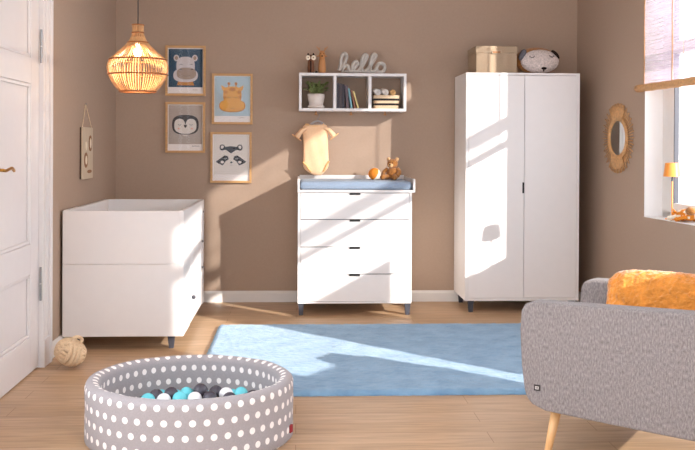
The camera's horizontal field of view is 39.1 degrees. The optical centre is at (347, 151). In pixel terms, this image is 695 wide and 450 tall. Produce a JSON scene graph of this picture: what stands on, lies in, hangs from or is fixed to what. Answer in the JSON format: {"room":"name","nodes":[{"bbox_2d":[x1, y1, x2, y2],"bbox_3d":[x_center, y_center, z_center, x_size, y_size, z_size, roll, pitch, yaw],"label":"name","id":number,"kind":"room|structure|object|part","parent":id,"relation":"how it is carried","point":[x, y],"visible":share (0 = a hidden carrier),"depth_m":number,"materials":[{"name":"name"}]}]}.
{"room":"children's room","nodes":[
{"label":"children's room","id":0,"kind":"room"},
{"bbox_2d":[52,0,115,340],"bbox_3d":[-1.711,-0.306,3.405,0.150,3.100,8.980,0,0,-3],"label":"wall","id":1,"kind":"structure","parent":0,"point":[84,31],"depth_m":6.55,"materials":[{"name":"beige paint"}]},
{"bbox_2d":[0,0,41,397],"bbox_3d":[-1.719,0.077,5.078,0.109,2.300,0.974,0,0,-3],"label":"door","id":2,"kind":"structure","parent":1,"relation":"in","point":[19,19],"depth_m":5.21,"materials":[{"name":"white paint"}]},
{"bbox_3d":[-1.682,0.121,4.799,0.064,0.170,0.198,0,0,-3],"label":"handle","id":3,"kind":"part","parent":2,"relation":"part of","materials":[{"name":"gold metal"}]},
{"bbox_3d":[-1.752,0.856,5.081,0.029,0.347,0.644,0,0,-3],"label":"panel","id":4,"kind":"part","parent":2,"relation":"part of","materials":[{"name":"white paint"}]},
{"bbox_3d":[-1.744,-0.739,5.072,0.029,0.452,0.644,0,0,-3],"label":"panel","id":5,"kind":"part","parent":2,"relation":"part of","materials":[{"name":"white paint"}]},
{"bbox_3d":[-1.748,0.072,5.076,0.029,0.885,0.644,0,0,-3],"label":"panel","id":6,"kind":"part","parent":2,"relation":"part of","materials":[{"name":"white paint"}]},
{"bbox_2d":[36,0,53,367],"bbox_3d":[-1.781,-0.001,5.078,0.186,2.470,1.305,0,0,-3],"label":"trim","id":7,"kind":"structure","parent":1,"relation":"attached to","point":[46,7],"depth_m":5.61,"materials":[{"name":"white paint"}]},
{"bbox_2d":[52,334,65,358],"bbox_3d":[-1.811,1.180,6.830,0.018,0.090,2.145,0,0,-3],"label":"baseboard","id":8,"kind":"structure","parent":1,"relation":"attached to","point":[54,342],"depth_m":5.89,"materials":[{"name":"white paint"}]},
{"bbox_2d":[80,104,92,179],"bbox_3d":[-1.797,-0.069,6.746,0.027,0.519,0.330,0,0,-3],"label":"board","id":9,"kind":"object","parent":1,"relation":"attached to","point":[86,133],"visible":1,"depth_m":6.70,"materials":[{"name":"brown wood"}]},
{"bbox_2d":[115,0,577,290],"bbox_3d":[0.081,-0.323,8.068,4.210,3.100,0.150,0,0,-3],"label":"wall","id":10,"kind":"structure","parent":0,"point":[251,229],"depth_m":7.97,"materials":[{"name":"beige paint"}]},
{"bbox_2d":[165,102,204,152],"bbox_3d":[-1.309,-0.191,7.908,0.318,0.409,0.027,0,0,-3],"label":"framed picture","id":11,"kind":"object","parent":10,"relation":"attached to","point":[184,121],"visible":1,"depth_m":7.91,"materials":[{"name":"beige paper"}]},
{"bbox_2d":[165,45,205,95],"bbox_3d":[-1.307,-0.649,7.905,0.322,0.404,0.027,0,0,-3],"label":"framed picture","id":12,"kind":"object","parent":10,"relation":"attached to","point":[186,76],"visible":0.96,"depth_m":7.90,"materials":[{"name":"blue paper"}]},
{"bbox_2d":[210,132,251,182],"bbox_3d":[-0.943,0.051,7.928,0.332,0.411,0.027,0,0,-3],"label":"framed picture","id":13,"kind":"object","parent":10,"relation":"attached to","point":[230,152],"visible":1,"depth_m":7.93,"materials":[{"name":"white paper"}]},
{"bbox_2d":[212,73,252,124],"bbox_3d":[-0.932,-0.422,7.926,0.327,0.410,0.027,0,0,-3],"label":"framed picture","id":14,"kind":"object","parent":10,"relation":"attached to","point":[232,94],"visible":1,"depth_m":7.92,"materials":[{"name":"blue paper"}]},
{"bbox_2d":[204,290,464,301],"bbox_3d":[0.003,1.182,7.989,3.760,0.090,0.018,0,0,-3],"label":"baseboard","id":15,"kind":"structure","parent":10,"relation":"attached to","point":[416,295],"depth_m":7.95,"materials":[{"name":"white paint"}]},
{"bbox_2d":[299,73,406,115],"bbox_3d":[0.036,-0.453,7.870,0.852,0.330,0.238,0,0,-3],"label":"wall shelf","id":16,"kind":"object","parent":10,"relation":"attached to","point":[368,76],"visible":1,"depth_m":7.76,"materials":[{"name":"white paint"}]},
{"bbox_2d":[306,53,315,72],"bbox_3d":[-0.293,-0.702,7.810,0.081,0.165,0.057,0,0,-3],"label":"wooden figurine","id":17,"kind":"object","parent":16,"relation":"on","point":[310,67],"visible":0.98,"depth_m":7.79,"materials":[{"name":"brown wood"}]},
{"bbox_2d":[302,81,329,107],"bbox_3d":[-0.248,-0.454,7.823,0.228,0.226,0.158,0,0,-3],"label":"potted plant","id":18,"kind":"object","parent":16,"relation":"on","point":[315,100],"visible":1,"depth_m":7.79,"materials":[{"name":"green plant"}]},
{"bbox_3d":[-0.250,-0.399,7.825,0.138,0.115,0.138,0,0,-3],"label":"pot","id":19,"kind":"part","parent":18,"relation":"part of","materials":[{"name":"white ceramic"}]},
{"bbox_2d":[310,113,324,124],"bbox_3d":[-0.240,-0.256,7.857,0.119,0.095,0.016,0,0,-3],"label":"clothes hanger","id":20,"kind":"object","parent":16,"relation":"hanging from","point":[317,120],"visible":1,"depth_m":7.85,"materials":[{"name":"grey paint"}]},
{"bbox_2d":[292,123,338,174],"bbox_3d":[-0.254,-0.015,7.850,0.374,0.416,0.085,-1,0,-3],"label":"bodysuit","id":21,"kind":"object","parent":20,"relation":"hanging from","point":[316,161],"visible":1,"depth_m":7.83,"materials":[{"name":"yellow fabric"}]},
{"bbox_2d":[317,46,327,72],"bbox_3d":[-0.203,-0.728,7.816,0.065,0.218,0.070,1,0,45],"label":"wooden figurine","id":22,"kind":"object","parent":16,"relation":"on","point":[321,66],"visible":0.97,"depth_m":7.79,"materials":[{"name":"brown wood"}]},
{"bbox_2d":[336,83,338,107],"bbox_3d":[-0.080,-0.440,7.829,0.020,0.200,0.150,0,0,-3],"label":"book","id":23,"kind":"object","parent":16,"relation":"in","point":[337,84],"visible":0.8,"depth_m":7.75,"materials":[{"name":"paper"}]},
{"bbox_2d":[339,84,341,107],"bbox_3d":[-0.058,-0.438,7.830,0.022,0.195,0.150,0,0,-3],"label":"book","id":24,"kind":"object","parent":16,"relation":"in","point":[340,85],"visible":0.77,"depth_m":7.75,"materials":[{"name":"paper"}]},
{"bbox_2d":[342,84,344,107],"bbox_3d":[-0.036,-0.435,7.831,0.018,0.190,0.150,0,0,-3],"label":"book","id":25,"kind":"object","parent":16,"relation":"in","point":[343,85],"visible":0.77,"depth_m":7.76,"materials":[{"name":"paper"}]},
{"bbox_2d":[345,85,348,107],"bbox_3d":[-0.008,-0.430,7.833,0.034,0.181,0.150,0,0,-3],"label":"book","id":26,"kind":"object","parent":16,"relation":"in","point":[346,87],"visible":0.77,"depth_m":7.76,"materials":[{"name":"paper"}]},
{"bbox_2d":[348,88,351,107],"bbox_3d":[0.018,-0.420,7.834,0.038,0.160,0.150,0,0,-3],"label":"book","id":27,"kind":"object","parent":16,"relation":"in","point":[349,94],"visible":0.77,"depth_m":7.76,"materials":[{"name":"paper"}]},
{"bbox_2d":[350,90,355,107],"bbox_3d":[0.041,-0.414,7.835,0.043,0.149,0.150,0,0,-3],"label":"book","id":28,"kind":"object","parent":16,"relation":"in","point":[351,92],"visible":0.79,"depth_m":7.76,"materials":[{"name":"paper"}]},
{"bbox_2d":[353,91,358,107],"bbox_3d":[0.062,-0.408,7.836,0.050,0.138,0.150,0,0,-3],"label":"book","id":29,"kind":"object","parent":16,"relation":"in","point":[354,96],"visible":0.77,"depth_m":7.76,"materials":[{"name":"paper"}]},
{"bbox_2d":[338,52,386,72],"bbox_3d":[0.117,-0.707,7.832,0.392,0.176,0.036,0,0,-3],"label":"decoration","id":30,"kind":"object","parent":16,"relation":"on","point":[342,64],"visible":0.99,"depth_m":7.82,"materials":[{"name":"grey paint"}]},
{"bbox_2d":[372,95,399,108],"bbox_3d":[0.309,-0.393,7.874,0.214,0.108,0.178,0,0,-3],"label":"storage basket","id":31,"kind":"object","parent":16,"relation":"on","point":[379,101],"visible":0.93,"depth_m":7.79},
{"bbox_2d":[372,88,380,94],"bbox_3d":[0.231,-0.475,7.829,0.053,0.062,0.125,0,0,-9],"label":"cloth","id":32,"kind":"object","parent":31,"relation":"in","point":[375,91],"visible":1,"depth_m":7.77,"materials":[{"name":"white fabric"}]},
{"bbox_2d":[380,88,388,94],"bbox_3d":[0.292,-0.475,7.832,0.053,0.062,0.125,0,0,-9],"label":"cloth","id":33,"kind":"object","parent":31,"relation":"in","point":[383,91],"visible":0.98,"depth_m":7.78,"materials":[{"name":"white fabric"}]},
{"bbox_2d":[388,90,395,94],"bbox_3d":[0.355,-0.466,7.826,0.050,0.046,0.120,0,0,-3],"label":"cloth","id":34,"kind":"object","parent":31,"relation":"in","point":[391,92],"visible":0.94,"depth_m":7.77,"materials":[{"name":"orange fabric"}]},
{"bbox_2d":[0,301,694,449],"bbox_3d":[0.817,1.307,3.369,5.210,0.100,9.630,0,0,-3],"label":"floor","id":35,"kind":"structure","parent":0,"point":[45,410],"depth_m":4.72,"materials":[{"name":"brown wood"}]},
{"bbox_2d":[54,335,86,366],"bbox_3d":[-1.575,1.131,5.568,0.172,0.180,0.173,0,0,11],"label":"ball","id":36,"kind":"object","parent":35,"relation":"on","point":[69,351],"visible":1,"depth_m":5.51,"materials":[{"name":"fabric"}]},
{"bbox_2d":[62,199,203,347],"bbox_3d":[-1.412,0.795,6.731,0.764,0.865,1.340,0,0,-3],"label":"cot","id":37,"kind":"object","parent":35,"relation":"on","point":[131,267],"visible":0.99,"depth_m":6.07,"materials":[{"name":"white paint"}]},
{"bbox_3d":[-1.778,0.751,6.712,0.030,0.782,1.300,0,0,-3],"label":"rail","id":38,"kind":"part","parent":37,"relation":"part of","materials":[{"name":"white paint"}]},
{"bbox_3d":[-1.404,0.759,6.070,0.712,0.778,0.020,0,0,-3],"label":"panel","id":39,"kind":"part","parent":37,"relation":"part of","materials":[{"name":"white paint"}]},
{"bbox_3d":[-1.472,0.751,7.388,0.712,0.778,0.020,0,0,-3],"label":"panel","id":40,"kind":"part","parent":37,"relation":"part of","materials":[{"name":"white paint"}]},
{"bbox_3d":[-1.103,1.190,6.138,0.045,0.084,0.045,0,0,-3],"label":"leg","id":41,"kind":"part","parent":37,"relation":"part of","materials":[{"name":"grey paint"}]},
{"bbox_3d":[-1.067,0.755,6.748,0.030,0.782,1.340,0,0,-3],"label":"rail","id":42,"kind":"part","parent":37,"relation":"part of","materials":[{"name":"white paint"}]},
{"bbox_3d":[-1.075,1.036,6.880,0.022,0.212,0.876,0,0,-3],"label":"drawer","id":43,"kind":"part","parent":37,"relation":"part of","materials":[{"name":"white paint"}]},
{"bbox_2d":[84,354,292,449],"bbox_3d":[-0.689,1.112,4.296,0.901,0.265,0.901,1,0,43],"label":"pit","id":44,"kind":"object","parent":35,"relation":"on","point":[115,416],"visible":0.98,"depth_m":4.00,"materials":[{"name":"grey fabric"}]},
{"bbox_3d":[-0.887,1.147,4.287,0.065,0.065,0.065,0,0,-3],"label":"ball","id":45,"kind":"object","parent":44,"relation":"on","visible":0},
{"bbox_2d":[141,393,154,398],"bbox_3d":[-0.870,1.087,4.267,0.065,0.065,0.065,0,0,-3],"label":"ball","id":46,"kind":"object","parent":45,"relation":"on","point":[146,395],"visible":0.38,"depth_m":4.25,"materials":[{"name":"teal plastic"}]},
{"bbox_3d":[-0.821,1.147,4.290,0.065,0.065,0.065,0,0,-3],"label":"ball","id":47,"kind":"object","parent":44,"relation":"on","visible":0},
{"bbox_2d":[157,393,170,398],"bbox_3d":[-0.801,1.088,4.271,0.065,0.065,0.065,0,0,-3],"label":"ball","id":48,"kind":"object","parent":47,"relation":"on","point":[163,395],"visible":0.48,"depth_m":4.25,"materials":[{"name":"white plastic"}]},
{"bbox_3d":[-0.755,1.147,4.294,0.065,0.065,0.065,0,0,-3],"label":"ball","id":49,"kind":"object","parent":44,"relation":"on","visible":0},
{"bbox_2d":[172,391,186,399],"bbox_3d":[-0.735,1.085,4.289,0.065,0.065,0.065,0,0,-3],"label":"ball","id":50,"kind":"object","parent":49,"relation":"on","point":[178,395],"visible":0.52,"depth_m":4.27,"materials":[{"name":"teal plastic"}]},
{"bbox_3d":[-0.689,1.148,4.297,0.065,0.065,0.065,0,0,-3],"label":"ball","id":51,"kind":"object","parent":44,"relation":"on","visible":0},
{"bbox_2d":[187,392,201,398],"bbox_3d":[-0.669,1.086,4.290,0.065,0.065,0.065,0,0,-3],"label":"ball","id":52,"kind":"object","parent":51,"relation":"on","point":[194,395],"visible":0.56,"depth_m":4.27,"materials":[{"name":"white plastic"}]},
{"bbox_3d":[-0.623,1.148,4.300,0.065,0.065,0.065,0,0,-3],"label":"ball","id":53,"kind":"object","parent":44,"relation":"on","visible":0},
{"bbox_2d":[203,391,216,398],"bbox_3d":[-0.603,1.086,4.303,0.065,0.065,0.065,0,0,-3],"label":"ball","id":54,"kind":"object","parent":53,"relation":"on","point":[209,394],"visible":0.5,"depth_m":4.28,"materials":[{"name":"grey plastic"}]},
{"bbox_3d":[-0.491,1.149,4.307,0.065,0.065,0.065,0,0,-3],"label":"ball","id":55,"kind":"object","parent":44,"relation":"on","visible":0},
{"bbox_2d":[223,392,234,396],"bbox_3d":[-0.517,1.089,4.297,0.065,0.065,0.065,0,0,-3],"label":"ball","id":56,"kind":"object","parent":55,"relation":"on","point":[227,393],"visible":0.3,"depth_m":4.29,"materials":[{"name":"grey plastic"}]},
{"bbox_3d":[-0.857,1.147,4.345,0.065,0.065,0.065,0,0,-3],"label":"ball","id":57,"kind":"object","parent":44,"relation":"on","visible":0},
{"bbox_2d":[150,389,162,398],"bbox_3d":[-0.845,1.084,4.331,0.065,0.065,0.065,0,0,-3],"label":"ball","id":58,"kind":"object","parent":57,"relation":"on","point":[156,392],"visible":0.43,"depth_m":4.31,"materials":[{"name":"grey plastic"}]},
{"bbox_3d":[-0.791,1.147,4.349,0.065,0.065,0.065,0,0,-3],"label":"ball","id":59,"kind":"object","parent":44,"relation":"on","visible":0},
{"bbox_2d":[164,387,177,398],"bbox_3d":[-0.782,1.078,4.344,0.065,0.065,0.065,0,0,-3],"label":"ball","id":60,"kind":"object","parent":59,"relation":"on","point":[170,391],"visible":0.45,"depth_m":4.32,"materials":[{"name":"grey plastic"}]},
{"bbox_3d":[-0.725,1.147,4.352,0.065,0.065,0.065,0,0,-3],"label":"ball","id":61,"kind":"object","parent":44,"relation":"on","visible":0},
{"bbox_2d":[180,387,192,397],"bbox_3d":[-0.718,1.084,4.367,0.065,0.065,0.065,0,0,-3],"label":"ball","id":62,"kind":"object","parent":61,"relation":"on","point":[187,390],"visible":0.47,"depth_m":4.35,"materials":[{"name":"teal plastic"}]},
{"bbox_3d":[-0.659,1.147,4.356,0.065,0.065,0.065,0,0,-3],"label":"ball","id":63,"kind":"object","parent":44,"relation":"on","visible":0},
{"bbox_2d":[193,383,207,397],"bbox_3d":[-0.655,1.068,4.366,0.065,0.065,0.065,0,0,-3],"label":"ball","id":64,"kind":"object","parent":63,"relation":"on","point":[201,388],"visible":0.58,"depth_m":4.34,"materials":[{"name":"grey plastic"}]},
{"bbox_3d":[-0.527,1.148,4.362,0.065,0.065,0.065,0,0,-3],"label":"ball","id":65,"kind":"object","parent":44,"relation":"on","visible":0},
{"bbox_2d":[219,387,232,396],"bbox_3d":[-0.540,1.084,4.362,0.065,0.065,0.065,0,0,-3],"label":"ball","id":66,"kind":"object","parent":65,"relation":"on","point":[224,390],"visible":0.46,"depth_m":4.34,"materials":[{"name":"white plastic"}]},
{"bbox_3d":[-0.461,1.148,4.366,0.065,0.065,0.065,0,0,-3],"label":"ball","id":67,"kind":"object","parent":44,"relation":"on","visible":0},
{"bbox_2d":[234,387,247,394],"bbox_3d":[-0.476,1.086,4.378,0.065,0.065,0.065,0,0,-3],"label":"ball","id":68,"kind":"object","parent":67,"relation":"on","point":[240,390],"visible":0.45,"depth_m":4.36,"materials":[{"name":"teal plastic"}]},
{"bbox_3d":[-0.563,1.148,4.418,0.065,0.065,0.065,0,0,-3],"label":"ball","id":69,"kind":"object","parent":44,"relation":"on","visible":0},
{"bbox_2d":[209,385,221,396],"bbox_3d":[-0.594,1.090,4.422,0.065,0.065,0.065,0,0,-3],"label":"ball","id":70,"kind":"object","parent":69,"relation":"on","point":[215,388],"visible":0.41,"depth_m":4.40,"materials":[{"name":"grey plastic"}]},
{"bbox_2d":[297,175,414,314],"bbox_3d":[0.049,0.712,7.654,0.883,1.034,0.655,0,0,-3],"label":"dresser","id":71,"kind":"object","parent":35,"relation":"on","point":[355,246],"visible":0.88,"depth_m":7.34,"materials":[{"name":"white paint"}]},
{"bbox_3d":[-0.350,1.184,7.354,0.045,0.090,0.045,0,0,-3],"label":"leg","id":72,"kind":"part","parent":71,"relation":"part of","materials":[{"name":"grey paint"}]},
{"bbox_3d":[0.055,0.820,7.349,0.814,0.197,0.020,0,0,-3],"label":"drawer","id":73,"kind":"part","parent":71,"relation":"part of","materials":[{"name":"white paint"}]},
{"bbox_3d":[0.054,1.024,7.351,0.814,0.200,0.020,0,0,-3],"label":"drawer","id":74,"kind":"part","parent":71,"relation":"part of","materials":[{"name":"white paint"}]},
{"bbox_3d":[0.057,0.412,7.347,0.814,0.194,0.020,0,0,-3],"label":"drawer","id":75,"kind":"part","parent":71,"relation":"part of","materials":[{"name":"white paint"}]},
{"bbox_3d":[0.056,0.615,7.348,0.814,0.200,0.020,0,0,-3],"label":"drawer","id":76,"kind":"part","parent":71,"relation":"part of","materials":[{"name":"white paint"}]},
{"bbox_2d":[300,179,411,189],"bbox_3d":[0.052,0.256,7.644,0.840,0.063,0.600,0,0,-3],"label":"mat","id":77,"kind":"object","parent":71,"relation":"on","point":[316,184],"visible":1,"depth_m":7.36,"materials":[{"name":"blue fabric"}]},
{"bbox_2d":[368,168,380,179],"bbox_3d":[0.210,0.176,7.622,0.094,0.096,0.095,0,0,-27],"label":"ball","id":78,"kind":"object","parent":77,"relation":"on","point":[374,173],"visible":1,"depth_m":7.59,"materials":[{"name":"orange plastic"}]},
{"bbox_2d":[380,157,400,179],"bbox_3d":[0.346,0.138,7.702,0.165,0.178,0.155,0,0,26],"label":"teddy bear","id":79,"kind":"object","parent":77,"relation":"on","point":[393,173],"visible":1,"depth_m":7.69},
{"bbox_3d":[0.293,0.202,7.693,0.096,0.044,0.046,0,0,-44],"label":"leg","id":80,"kind":"part","parent":79,"relation":"part of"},
{"bbox_3d":[0.400,0.168,7.679,0.046,0.080,0.079,0,0,8],"label":"arm","id":81,"kind":"part","parent":79,"relation":"part of"},
{"bbox_3d":[0.451,1.188,7.395,0.045,0.090,0.045,0,0,-3],"label":"leg","id":82,"kind":"part","parent":71,"relation":"part of","materials":[{"name":"grey paint"}]},
{"bbox_2d":[206,323,525,396],"bbox_3d":[0.394,1.224,5.945,2.500,0.032,1.910,0,0,-3],"label":"rug","id":83,"kind":"object","parent":35,"relation":"on","point":[417,359],"visible":0.64,"depth_m":5.80,"materials":[{"name":"blue carpet"}]},
{"bbox_2d":[454,72,579,311],"bbox_3d":[1.329,0.317,7.772,0.881,1.837,0.534,0,0,-3],"label":"wardrobe","id":84,"kind":"object","parent":35,"relation":"on","point":[517,135],"visible":0.94,"depth_m":7.51,"materials":[{"name":"white paint"}]},
{"bbox_3d":[0.946,1.190,7.531,0.045,0.090,0.045,0,0,-3],"label":"leg","id":85,"kind":"part","parent":84,"relation":"part of","materials":[{"name":"grey paint"}]},
{"bbox_2d":[468,46,517,72],"bbox_3d":[1.144,-0.709,7.746,0.328,0.212,0.372,0,0,-3],"label":"storage box","id":86,"kind":"object","parent":84,"relation":"on","point":[485,59],"visible":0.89,"depth_m":7.57,"materials":[{"name":"beige cardboard"}]},
{"bbox_3d":[1.144,-0.786,7.750,0.328,0.057,0.364,0,0,-3],"label":"lid","id":87,"kind":"part","parent":86,"relation":"part of","materials":[{"name":"beige cardboard"}]},
{"bbox_3d":[1.139,0.271,7.511,0.428,1.705,0.020,0,0,-3],"label":"door","id":88,"kind":"part","parent":84,"relation":"part of","materials":[{"name":"white paint"}]},
{"bbox_2d":[517,48,559,72],"bbox_3d":[1.493,-0.712,7.719,0.354,0.213,0.172,0,0,2],"label":"cushion","id":89,"kind":"object","parent":84,"relation":"on","point":[530,60],"visible":0.91,"depth_m":7.66,"materials":[{"name":"beige fabric"}]},
{"bbox_3d":[1.557,0.273,7.533,0.403,1.705,0.020,0,0,-3],"label":"door","id":90,"kind":"part","parent":84,"relation":"part of","materials":[{"name":"white paint"}]},
{"bbox_2d":[520,278,694,449],"bbox_3d":[1.316,0.829,4.083,0.929,0.858,0.884,0,0,31],"label":"sofa","id":91,"kind":"object","parent":35,"relation":"on","point":[632,367],"visible":0.98,"depth_m":3.76,"materials":[{"name":"grey fabric"}]},
{"bbox_3d":[0.826,1.145,3.955,0.079,0.222,0.043,0,0,-3],"label":"leg","id":92,"kind":"part","parent":91,"relation":"part of","materials":[{"name":"brown wood"}]},
{"bbox_3d":[1.489,0.832,4.434,0.863,0.478,0.105,0,0,31],"label":"armrest","id":93,"kind":"part","parent":91,"relation":"part of","materials":[{"name":"grey fabric"}]},
{"bbox_2d":[606,269,694,309],"bbox_3d":[1.382,0.662,4.309,0.496,0.271,0.181,0,0,31],"label":"cushion","id":94,"kind":"object","parent":91,"relation":"on","point":[643,288],"visible":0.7,"depth_m":4.28,"materials":[{"name":"orange fabric"}]},
{"bbox_2d":[577,0,694,291],"bbox_3d":[2.560,-0.286,3.609,0.241,3.100,9.350,0,0,-7],"label":"wall","id":95,"kind":"structure","parent":0,"point":[615,235],"depth_m":7.30,"materials":[{"name":"beige paint"}]},
{"bbox_2d":[602,103,633,172],"bbox_3d":[1.984,-0.096,7.200,0.021,0.518,0.575,0,0,-7],"label":"wall mirror","id":96,"kind":"object","parent":95,"relation":"attached to","point":[618,137],"visible":1,"depth_m":7.18,"materials":[{"name":"brown wicker"}]},
{"bbox_2d":[610,121,624,154],"bbox_3d":[1.989,-0.096,7.198,0.006,0.256,0.300,0,0,-7],"label":"mirror glass","id":97,"kind":"object","parent":96,"relation":"attached to","point":[617,128],"depth_m":7.20,"materials":[{"name":"silver mirror"}]},
{"bbox_3d":[1.986,-0.097,7.197,0.018,0.315,0.366,0,0,-7],"label":"frame","id":98,"kind":"part","parent":96,"relation":"part of","materials":[{"name":"wicker"}]},
{"bbox_2d":[644,0,694,225],"bbox_3d":[2.271,-0.518,5.523,0.132,1.960,2.524,0,0,-7],"label":"trim","id":99,"kind":"structure","parent":95,"relation":"attached to","point":[653,163],"depth_m":6.77,"materials":[{"name":"white paint"}]},
{"bbox_2d":[663,163,680,219],"bbox_3d":[2.154,0.264,6.500,0.116,0.375,0.116,0,0,-7],"label":"table lamp","id":100,"kind":"object","parent":99,"relation":"on","point":[671,170],"visible":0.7,"depth_m":6.46,"materials":[{"name":"orange paint"}]},
{"bbox_3d":[2.155,0.122,6.499,0.116,0.092,0.116,0,0,-7],"label":"lamp shade","id":101,"kind":"part","parent":100,"relation":"part of","materials":[{"name":"fabric"}]},
{"bbox_2d":[667,207,694,221],"bbox_3d":[2.163,0.400,6.304,0.150,0.102,0.325,0,0,-7],"label":"giraffe","id":102,"kind":"object","parent":99,"relation":"on","point":[688,214],"visible":1,"depth_m":6.23,"materials":[{"name":"orange fabric"}]},
{"bbox_3d":[2.108,0.427,6.350,0.039,0.047,0.088,0,0,-43],"label":"leg","id":103,"kind":"part","parent":102,"relation":"part of","materials":[{"name":"beige fabric"}]},
{"bbox_3d":[2.122,0.428,6.240,0.039,0.047,0.088,0,0,-43],"label":"leg","id":104,"kind":"part","parent":102,"relation":"part of","materials":[{"name":"orange fabric"}]},
{"bbox_2d":[662,0,694,216],"bbox_3d":[2.365,-0.518,5.535,0.083,1.959,2.522,0,0,-7],"label":"window","id":105,"kind":"structure","parent":95,"relation":"in","point":[672,97],"depth_m":6.60,"materials":[{"name":"white paint"}]},
{"bbox_2d":[634,0,694,91],"bbox_3d":[2.169,-0.978,5.522,0.073,1.162,2.520,0,0,-7],"label":"window blind","id":106,"kind":"object","parent":105,"relation":"attached to","point":[690,81],"visible":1,"depth_m":6.32,"materials":[{"name":"fabric"}]},
{"bbox_3d":[2.078,-0.980,6.090,0.029,1.105,0.002,0,0,-7],"label":"pull cord","id":107,"kind":"part","parent":106,"relation":"part of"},
{"bbox_3d":[2.352,-0.124,5.535,0.055,1.071,2.262,0,0,-7],"label":"sash","id":108,"kind":"part","parent":105,"relation":"part of","materials":[{"name":"white paint"}]},
{"bbox_3d":[2.357,-1.081,5.530,0.055,0.732,2.262,0,0,-7],"label":"sash","id":109,"kind":"part","parent":105,"relation":"part of","materials":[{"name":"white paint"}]},
{"bbox_3d":[0.529,-1.899,4.187,4.690,0.100,7.930,0,0,-3],"label":"ceiling","id":110,"kind":"structure","parent":0,"visible":0},
{"bbox_2d":[107,0,168,93],"bbox_3d":[-1.184,-1.098,5.540,0.343,1.534,0.342,0,0,-36],"label":"pendant lamp","id":111,"kind":"object","parent":110,"relation":"hanging from","point":[137,43],"visible":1,"depth_m":5.48,"materials":[{"name":"wicker"}]},
{"bbox_3d":[-1.183,-1.290,5.539,0.006,1.150,0.006,0,0,-3],"label":"cord","id":112,"kind":"part","parent":111,"relation":"part of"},
{"bbox_3d":[-1.186,-0.574,5.543,0.048,0.087,0.048,0,0,-3],"label":"bulb","id":113,"kind":"part","parent":111,"relation":"part of","materials":[{"name":"beige glass"}]}
]}

